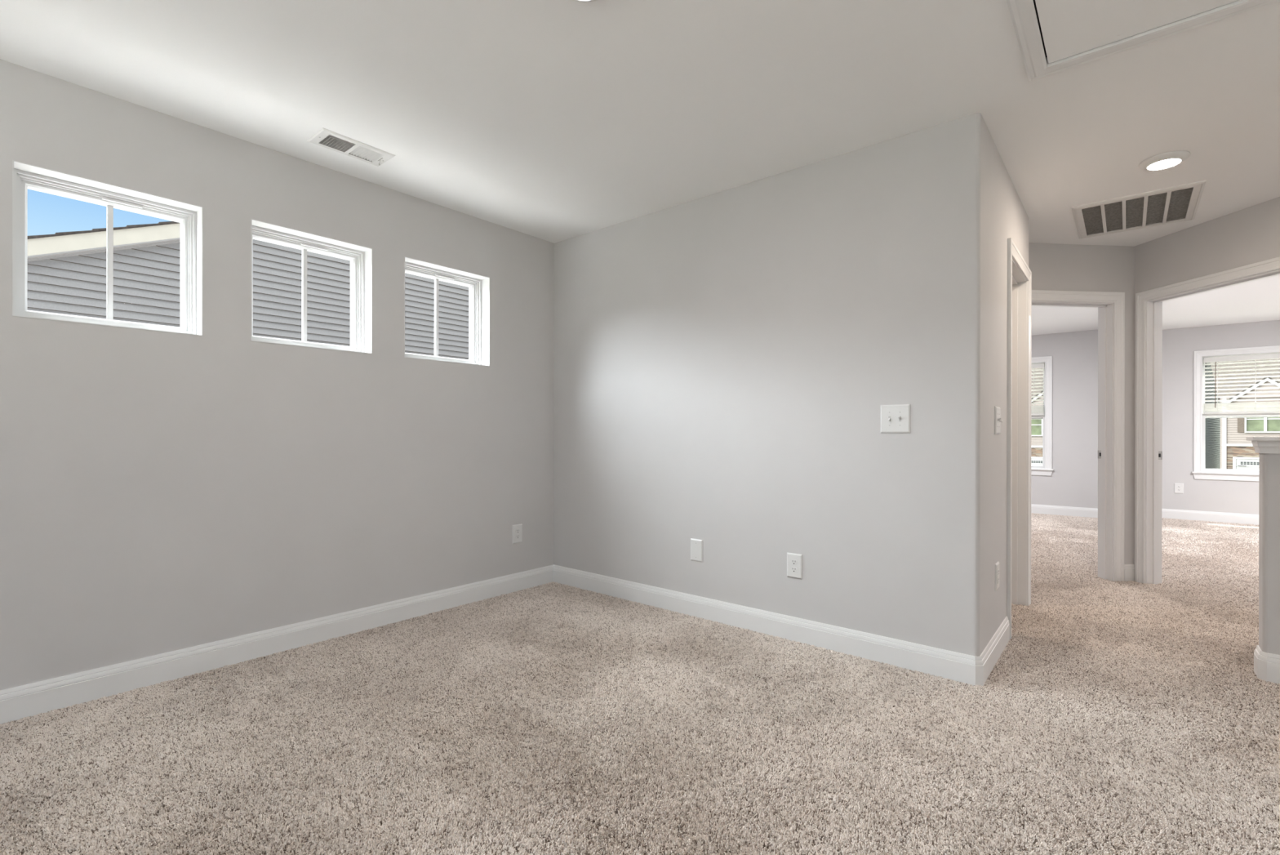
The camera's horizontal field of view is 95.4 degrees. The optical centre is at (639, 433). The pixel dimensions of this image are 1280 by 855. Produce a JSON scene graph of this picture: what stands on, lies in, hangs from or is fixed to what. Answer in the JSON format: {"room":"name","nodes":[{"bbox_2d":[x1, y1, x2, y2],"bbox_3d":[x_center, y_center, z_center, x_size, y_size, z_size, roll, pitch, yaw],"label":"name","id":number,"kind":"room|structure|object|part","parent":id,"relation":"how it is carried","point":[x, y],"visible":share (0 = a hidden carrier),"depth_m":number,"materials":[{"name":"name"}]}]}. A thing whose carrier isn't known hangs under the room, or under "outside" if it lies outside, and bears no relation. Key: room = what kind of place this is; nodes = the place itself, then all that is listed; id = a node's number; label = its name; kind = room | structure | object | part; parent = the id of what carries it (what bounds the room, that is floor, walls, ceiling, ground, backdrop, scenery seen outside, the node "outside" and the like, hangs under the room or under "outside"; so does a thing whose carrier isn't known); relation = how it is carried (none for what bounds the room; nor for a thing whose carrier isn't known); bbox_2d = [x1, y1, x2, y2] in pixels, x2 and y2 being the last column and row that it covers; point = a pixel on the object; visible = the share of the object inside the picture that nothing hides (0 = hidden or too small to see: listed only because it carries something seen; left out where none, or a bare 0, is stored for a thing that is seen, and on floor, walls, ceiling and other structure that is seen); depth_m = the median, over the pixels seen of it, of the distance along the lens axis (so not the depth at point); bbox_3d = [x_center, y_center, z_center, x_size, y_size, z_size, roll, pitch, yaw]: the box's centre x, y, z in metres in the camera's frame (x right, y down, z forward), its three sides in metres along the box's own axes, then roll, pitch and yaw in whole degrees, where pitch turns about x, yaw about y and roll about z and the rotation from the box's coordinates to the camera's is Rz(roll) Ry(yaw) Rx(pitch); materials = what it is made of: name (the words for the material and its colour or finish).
{"room":"empty loft room","nodes":[
{"label":"empty loft room","id":0,"kind":"room"},
{"bbox_2d":[0,59,554,689],"bbox_3d":[-2.366,-0.141,2.282,0.190,2.470,5.400,0,0,40],"label":"wall","id":1,"kind":"structure","parent":0,"point":[161,491],"depth_m":2.71,"materials":[{"name":"beige paint"}]},
{"bbox_2d":[12,160,203,336],"bbox_3d":[-2.212,-0.726,2.445,0.166,0.580,0.583,0,0,40],"label":"window","id":2,"kind":"structure","parent":1,"relation":"in","point":[25,176],"depth_m":2.47,"materials":[{"name":"white plastic"}]},
{"bbox_2d":[0,564,553,724],"bbox_3d":[-2.289,1.016,2.217,0.014,0.137,5.200,0,0,40],"label":"baseboard","id":3,"kind":"structure","parent":1,"relation":"attached to","point":[18,702],"depth_m":2.69,"materials":[{"name":"white paint"}]},
{"bbox_2d":[250,218,372,354],"bbox_3d":[-1.720,-0.725,3.033,0.166,0.580,0.579,0,0,40],"label":"window","id":4,"kind":"structure","parent":1,"relation":"in","point":[360,257],"depth_m":3.13,"materials":[{"name":"white plastic"}]},
{"bbox_2d":[404,256,489,366],"bbox_3d":[-1.228,-0.724,3.620,0.166,0.580,0.585,0,0,40],"label":"window","id":5,"kind":"structure","parent":1,"relation":"in","point":[478,285],"depth_m":3.79,"materials":[{"name":"white plastic"}]},
{"bbox_2d":[511,523,522,543],"bbox_3d":[-0.832,0.684,3.961,0.010,0.126,0.084,0,0,40],"label":"wall outlet","id":6,"kind":"object","parent":1,"relation":"attached to","point":[517,529],"visible":1,"depth_m":3.96,"materials":[{"name":"white plastic"}]},
{"bbox_2d":[0,0,1279,246],"bbox_3d":[2.474,-1.468,2.929,6.800,0.200,12.800,0,0,40],"label":"ceiling","id":7,"kind":"structure","parent":0,"point":[552,121],"depth_m":2.32,"materials":[{"name":"white paint"}]},
{"bbox_2d":[306,127,395,166],"bbox_3d":[-1.388,-1.388,2.812,0.182,0.078,0.340,0,0,40],"label":"ceiling vent","id":8,"kind":"object","parent":7,"relation":"in","point":[325,138],"visible":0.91,"depth_m":2.82,"materials":[{"name":"white metal"}]},
{"bbox_2d":[573,0,597,2],"bbox_3d":[-0.173,-1.358,1.753,0.193,0.032,0.193,0,0,40],"label":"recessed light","id":9,"kind":"object","parent":7,"relation":"in","point":[581,1],"visible":1,"depth_m":1.82,"materials":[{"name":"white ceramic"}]},
{"bbox_2d":[1071,179,1206,238],"bbox_3d":[3.066,-1.376,3.613,0.586,0.042,0.726,0,0,40],"label":"ceiling vent","id":10,"kind":"object","parent":7,"relation":"in","point":[1179,203],"visible":1,"depth_m":3.57,"materials":[{"name":"white metal"}]},
{"bbox_2d":[1006,0,1279,81],"bbox_3d":[1.526,-1.383,1.658,0.798,0.053,0.891,0,0,40],"label":"attic hatch","id":11,"kind":"object","parent":7,"relation":"attached to","point":[1064,28],"visible":1,"depth_m":1.94,"materials":[{"name":"white paint"}]},
{"bbox_3d":[1.527,-1.377,1.656,0.666,0.015,0.761,0,0,40],"label":"panel","id":12,"kind":"part","parent":11,"relation":"part of","materials":[{"name":"white paint"}]},
{"bbox_2d":[1138,150,1190,170],"bbox_3d":[2.622,-1.353,2.915,0.193,0.032,0.193,0,0,40],"label":"recessed light","id":13,"kind":"object","parent":7,"relation":"in","point":[1169,159],"visible":1,"depth_m":2.88,"materials":[{"name":"white plastic"}]},
{"bbox_2d":[4,550,1275,854],"bbox_3d":[2.469,1.228,2.929,6.800,0.288,12.800,0,0,40],"label":"floor","id":14,"kind":"structure","parent":0,"point":[1162,550],"depth_m":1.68,"materials":[{"name":"beige carpet"}]},
{"bbox_2d":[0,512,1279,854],"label":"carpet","id":15,"kind":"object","parent":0,"point":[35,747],"depth_m":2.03,"materials":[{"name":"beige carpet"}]},
{"bbox_2d":[553,112,985,656],"bbox_3d":[0.410,-0.136,3.425,2.800,2.470,0.115,0,0,40],"label":"wall","id":16,"kind":"structure","parent":0,"point":[726,362],"depth_m":3.02,"materials":[{"name":"beige paint"}]},
{"bbox_2d":[690,537,702,561],"bbox_3d":[0.330,0.685,3.410,0.084,0.128,0.008,0,0,40],"label":"blank plate","id":17,"kind":"object","parent":16,"relation":"attached to","point":[696,544],"visible":1,"depth_m":3.40,"materials":[{"name":"white plastic"}]},
{"bbox_2d":[553,564,1009,685],"bbox_3d":[0.644,1.021,3.618,2.714,0.137,0.742,0,0,40],"label":"baseboard","id":18,"kind":"structure","parent":16,"relation":"attached to","point":[957,666],"depth_m":2.96,"materials":[{"name":"white paint"}]},
{"bbox_2d":[786,551,802,578],"bbox_3d":[0.799,0.686,3.017,0.084,0.126,0.010,0,0,40],"label":"wall outlet","id":19,"kind":"object","parent":16,"relation":"attached to","point":[794,561],"visible":1,"depth_m":3.01,"materials":[{"name":"white plastic"}]},
{"bbox_2d":[791,566,796,572],"bbox_3d":[0.797,0.706,3.014,0.033,0.027,0.004,0,0,40],"label":"receptacle","id":20,"kind":"object","parent":19,"relation":"attached to","point":[793,569],"depth_m":3.01,"materials":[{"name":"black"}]},
{"bbox_2d":[791,559,796,564],"bbox_3d":[0.797,0.667,3.014,0.033,0.027,0.004,0,0,40],"label":"receptacle","id":21,"kind":"object","parent":19,"relation":"attached to","point":[793,562],"depth_m":3.01,"materials":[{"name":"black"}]},
{"bbox_2d":[880,404,910,432],"bbox_3d":[1.177,-0.067,2.694,0.131,0.131,0.022,0,0,40],"label":"light switch","id":22,"kind":"object","parent":16,"relation":"attached to","point":[894,418],"visible":1,"depth_m":2.69,"materials":[{"name":"white plastic"}]},
{"bbox_2d":[984,124,1028,648],"bbox_3d":[1.961,-0.134,3.187,0.115,2.470,1.510,0,0,40],"label":"wall","id":23,"kind":"structure","parent":0,"point":[1006,217],"depth_m":2.81,"materials":[{"name":"beige paint"}]},
{"bbox_2d":[995,560,999,591],"bbox_3d":[1.722,0.688,2.805,0.010,0.126,0.084,0,0,40],"label":"wall outlet","id":24,"kind":"object","parent":23,"relation":"attached to","point":[997,564],"visible":1,"depth_m":2.78,"materials":[{"name":"white plastic"}]},
{"bbox_2d":[994,406,1003,433],"bbox_3d":[1.727,-0.061,2.801,0.022,0.131,0.131,0,0,40],"label":"light switch","id":25,"kind":"object","parent":23,"relation":"attached to","point":[997,418],"visible":1,"depth_m":2.78,"materials":[{"name":"white plastic"}]},
{"bbox_2d":[1006,237,1031,639],"bbox_3d":[2.146,0.041,3.409,0.152,2.121,0.832,0,0,40],"label":"door frame","id":26,"kind":"structure","parent":23,"relation":"in","point":[1019,273],"depth_m":3.65,"materials":[{"name":"white paint"}]},
{"bbox_2d":[1031,329,1097,508],"bbox_3d":[5.083,-0.128,8.176,2.870,2.470,0.160,0,0,40],"label":"wall","id":27,"kind":"structure","parent":0,"point":[1073,482],"depth_m":7.61,"materials":[{"name":"beige paint"}]},
{"bbox_2d":[1031,355,1053,475],"bbox_3d":[5.118,-0.230,8.120,1.071,1.589,0.200,0,0,40],"label":"window","id":28,"kind":"structure","parent":27,"relation":"in","point":[1046,468],"depth_m":7.77,"materials":[{"name":"white plastic"}]},
{"bbox_2d":[1031,363,1044,415],"bbox_3d":[5.097,-0.587,8.094,0.859,0.692,0.064,0,0,40],"label":"window blind","id":29,"kind":"object","parent":28,"relation":"attached to","point":[1040,409],"visible":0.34,"depth_m":7.87,"materials":[{"name":"white plastic"}]},
{"bbox_3d":[5.099,-0.252,8.098,0.853,0.022,0.050,0,0,40],"label":"rail","id":30,"kind":"part","parent":29,"relation":"part of","materials":[{"name":"white plastic"}]},
{"bbox_3d":[5.154,-0.568,8.163,0.879,0.755,0.034,0,0,40],"label":"sash","id":31,"kind":"part","parent":28,"relation":"part of","materials":[{"name":"white plastic"}]},
{"bbox_3d":[5.127,0.114,8.132,0.879,0.710,0.034,0,0,40],"label":"sash","id":32,"kind":"part","parent":28,"relation":"part of","materials":[{"name":"white plastic"}]},
{"bbox_3d":[5.131,-0.238,8.136,0.895,1.430,0.160,0,0,40],"label":"frame","id":33,"kind":"part","parent":28,"relation":"part of","materials":[{"name":"white plastic"}]},
{"bbox_3d":[5.072,0.485,8.067,1.071,0.020,0.060,0,0,40],"label":"sill","id":34,"kind":"part","parent":28,"relation":"part of","materials":[{"name":"white paint"}]},
{"bbox_2d":[1031,503,1097,517],"bbox_3d":[5.031,1.028,8.104,2.645,0.137,0.014,0,0,40],"label":"baseboard","id":35,"kind":"structure","parent":27,"relation":"attached to","point":[1036,508],"depth_m":7.64,"materials":[{"name":"white paint"}]},
{"bbox_2d":[1028,243,1134,564],"bbox_3d":[2.793,-0.132,4.248,1.680,2.470,0.115,0,0,-5],"label":"wall","id":36,"kind":"structure","parent":0,"point":[1053,267],"depth_m":4.25,"materials":[{"name":"beige paint"}]},
{"bbox_2d":[1031,289,1124,581],"bbox_3d":[3.058,0.039,4.271,0.927,2.129,0.152,0,0,-5],"label":"door frame","id":37,"kind":"structure","parent":36,"relation":"in","point":[1110,305],"depth_m":4.24,"materials":[{"name":"white paint"}]},
{"bbox_3d":[3.052,0.039,4.338,0.927,2.129,0.018,0,0,-5],"label":"casing","id":38,"kind":"part","parent":37,"relation":"part of","materials":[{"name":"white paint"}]},
{"bbox_2d":[1124,564,1134,581],"bbox_3d":[3.570,1.026,4.252,0.086,0.137,0.014,0,0,-5],"label":"baseboard","id":39,"kind":"structure","parent":36,"relation":"attached to","point":[1129,569],"depth_m":4.25,"materials":[{"name":"white paint"}]},
{"bbox_2d":[1031,275,1279,335],"bbox_3d":[4.774,-1.343,5.428,5.720,0.039,5.534,0,0,40],"label":"ceiling","id":40,"kind":"structure","parent":0,"point":[1257,300],"depth_m":6.33,"materials":[{"name":"white paint"}]},
{"bbox_2d":[1133,196,1279,564],"bbox_3d":[3.731,-0.131,3.601,0.115,2.470,1.380,0,0,-5],"label":"wall","id":41,"kind":"structure","parent":0,"point":[1250,235],"depth_m":3.76,"materials":[{"name":"beige paint"}]},
{"bbox_2d":[1134,256,1279,584],"bbox_3d":[3.719,0.045,3.734,0.152,2.119,1.021,0,0,-5],"label":"door frame","id":42,"kind":"structure","parent":41,"relation":"in","point":[1148,304],"depth_m":4.17,"materials":[{"name":"white paint"}]},
{"bbox_3d":[3.722,0.159,4.173,0.038,0.060,0.003,0,0,-5],"label":"strike plate","id":43,"kind":"part","parent":42,"relation":"part of","materials":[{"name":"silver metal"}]},
{"bbox_3d":[3.785,0.045,3.740,0.018,2.119,1.021,0,0,-5],"label":"casing","id":44,"kind":"part","parent":42,"relation":"part of","materials":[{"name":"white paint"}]},
{"bbox_2d":[1161,320,1279,514],"bbox_3d":[7.649,-0.124,6.732,3.140,2.470,0.160,0,0,40],"label":"wall","id":45,"kind":"structure","parent":0,"point":[1179,344],"depth_m":7.28,"materials":[{"name":"beige paint"}]},
{"bbox_2d":[1173,483,1183,493],"bbox_3d":[6.789,0.695,7.340,0.086,0.128,0.010,0,0,40],"label":"wall outlet","id":46,"kind":"object","parent":45,"relation":"attached to","point":[1179,487],"visible":1,"depth_m":7.34,"materials":[{"name":"white plastic"}]},
{"bbox_2d":[1161,508,1258,524],"bbox_3d":[7.597,1.032,6.660,2.925,0.137,0.014,0,0,40],"label":"baseboard","id":47,"kind":"structure","parent":45,"relation":"attached to","point":[1235,517],"depth_m":7.15,"materials":[{"name":"white paint"}]},
{"bbox_2d":[1191,345,1279,480],"bbox_3d":[7.347,-0.226,6.959,1.111,1.589,0.200,0,0,40],"label":"window","id":48,"kind":"structure","parent":45,"relation":"in","point":[1199,472],"depth_m":7.20,"materials":[{"name":"white plastic"}]},
{"bbox_3d":[7.301,0.488,6.905,1.111,0.020,0.060,0,0,40],"label":"sill","id":49,"kind":"part","parent":48,"relation":"part of","materials":[{"name":"white paint"}]},
{"bbox_3d":[7.383,-0.564,7.001,0.919,0.755,0.034,0,0,40],"label":"sash","id":50,"kind":"part","parent":48,"relation":"part of","materials":[{"name":"white plastic"}]},
{"bbox_3d":[7.356,0.118,6.971,0.919,0.710,0.034,0,0,40],"label":"sash","id":51,"kind":"part","parent":48,"relation":"part of","materials":[{"name":"white plastic"}]},
{"bbox_2d":[1203,353,1279,413],"bbox_3d":[7.326,-0.584,6.933,0.899,0.692,0.064,0,0,40],"label":"window blind","id":52,"kind":"object","parent":48,"relation":"attached to","point":[1273,356],"visible":1,"depth_m":7.00,"materials":[{"name":"white plastic"}]},
{"bbox_3d":[7.329,-0.248,6.937,0.893,0.022,0.050,0,0,40],"label":"rail","id":53,"kind":"part","parent":52,"relation":"part of","materials":[{"name":"white plastic"}]},
{"bbox_3d":[7.329,-0.561,6.937,0.002,0.644,0.054,0,0,40],"label":"ladder cord","id":54,"kind":"part","parent":52,"relation":"part of","materials":[{"name":"white fabric"}]},
{"bbox_2d":[1246,435,1279,683],"bbox_3d":[3.728,0.560,1.780,2.597,1.088,0.190,0,0,40],"label":"wall","id":55,"kind":"structure","parent":0,"point":[1267,653],"depth_m":2.53,"materials":[{"name":"beige paint"}]},
{"bbox_3d":[3.735,0.062,1.775,2.581,0.054,0.158,0,0,40],"label":"crown moulding","id":56,"kind":"part","parent":55,"relation":"part of","materials":[{"name":"white paint"}]},
{"bbox_3d":[3.735,1.026,1.773,2.576,0.137,0.149,0,0,40],"label":"baseboard","id":57,"kind":"part","parent":55,"relation":"part of","materials":[{"name":"white paint"}]},
{"label":"outside","id":58,"kind":"structure","parent":0,"visible":0},
{"bbox_3d":[42.960,4.192,32.934,150.000,0.300,180.000,0,0,40],"label":"ground","id":59,"kind":"structure","parent":58,"visible":0},
{"bbox_2d":[26,221,468,359],"bbox_3d":[-6.553,-0.244,13.610,9.148,8.406,16.900,0,0,40],"label":"house","id":60,"kind":"structure","parent":59,"relation":"on","point":[66,271],"depth_m":7.46,"materials":[{"name":"grey plastic"}]},
{"bbox_2d":[1031,390,1043,465],"bbox_3d":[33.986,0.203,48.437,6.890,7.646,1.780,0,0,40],"label":"house","id":61,"kind":"structure","parent":59,"relation":"on","point":[1036,424],"depth_m":48.32,"materials":[{"name":"beige"}]},
{"bbox_3d":[32.872,-0.667,48.419,0.838,1.650,0.020,0,0,40],"label":"pane","id":62,"kind":"part","parent":61,"relation":"part of","materials":[{"name":"green glass"}]},
{"bbox_2d":[1031,368,1043,398],"bbox_3d":[37.075,-1.719,61.338,25.300,11.500,14.800,0,0,40],"label":"house","id":63,"kind":"structure","parent":59,"relation":"on","point":[1035,375],"depth_m":55.84,"materials":[{"name":"beige"}]},
{"bbox_2d":[1204,358,1279,468],"bbox_3d":[60.689,-2.032,43.534,26.550,12.214,19.200,0,0,40],"label":"house","id":64,"kind":"structure","parent":59,"relation":"on","point":[1212,425],"depth_m":47.41,"materials":[{"name":"beige"}]},
{"bbox_2d":[1220,377,1279,470],"bbox_3d":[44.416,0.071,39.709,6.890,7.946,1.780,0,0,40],"label":"house","id":65,"kind":"structure","parent":59,"relation":"on","point":[1237,452],"depth_m":40.57,"materials":[{"name":"beige"}]},
{"bbox_2d":[1237,408,1244,431],"bbox_3d":[42.016,-0.951,40.734,0.340,1.770,0.050,0,0,40],"label":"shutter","id":66,"kind":"object","parent":65,"relation":"hanging from","point":[1241,421],"depth_m":40.71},
{"bbox_3d":[43.705,2.860,39.270,5.290,2.366,0.160,0,0,40],"label":"garage trim","id":67,"kind":"part","parent":65,"relation":"part of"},
{"bbox_3d":[42.553,-0.950,40.318,0.838,1.650,0.020,0,0,40],"label":"pane","id":68,"kind":"part","parent":65,"relation":"part of","materials":[{"name":"green glass"}]},
{"bbox_3d":[43.303,-0.949,39.691,0.838,1.650,0.020,0,0,40],"label":"pane","id":69,"kind":"part","parent":65,"relation":"part of","materials":[{"name":"green glass"}]}
]}

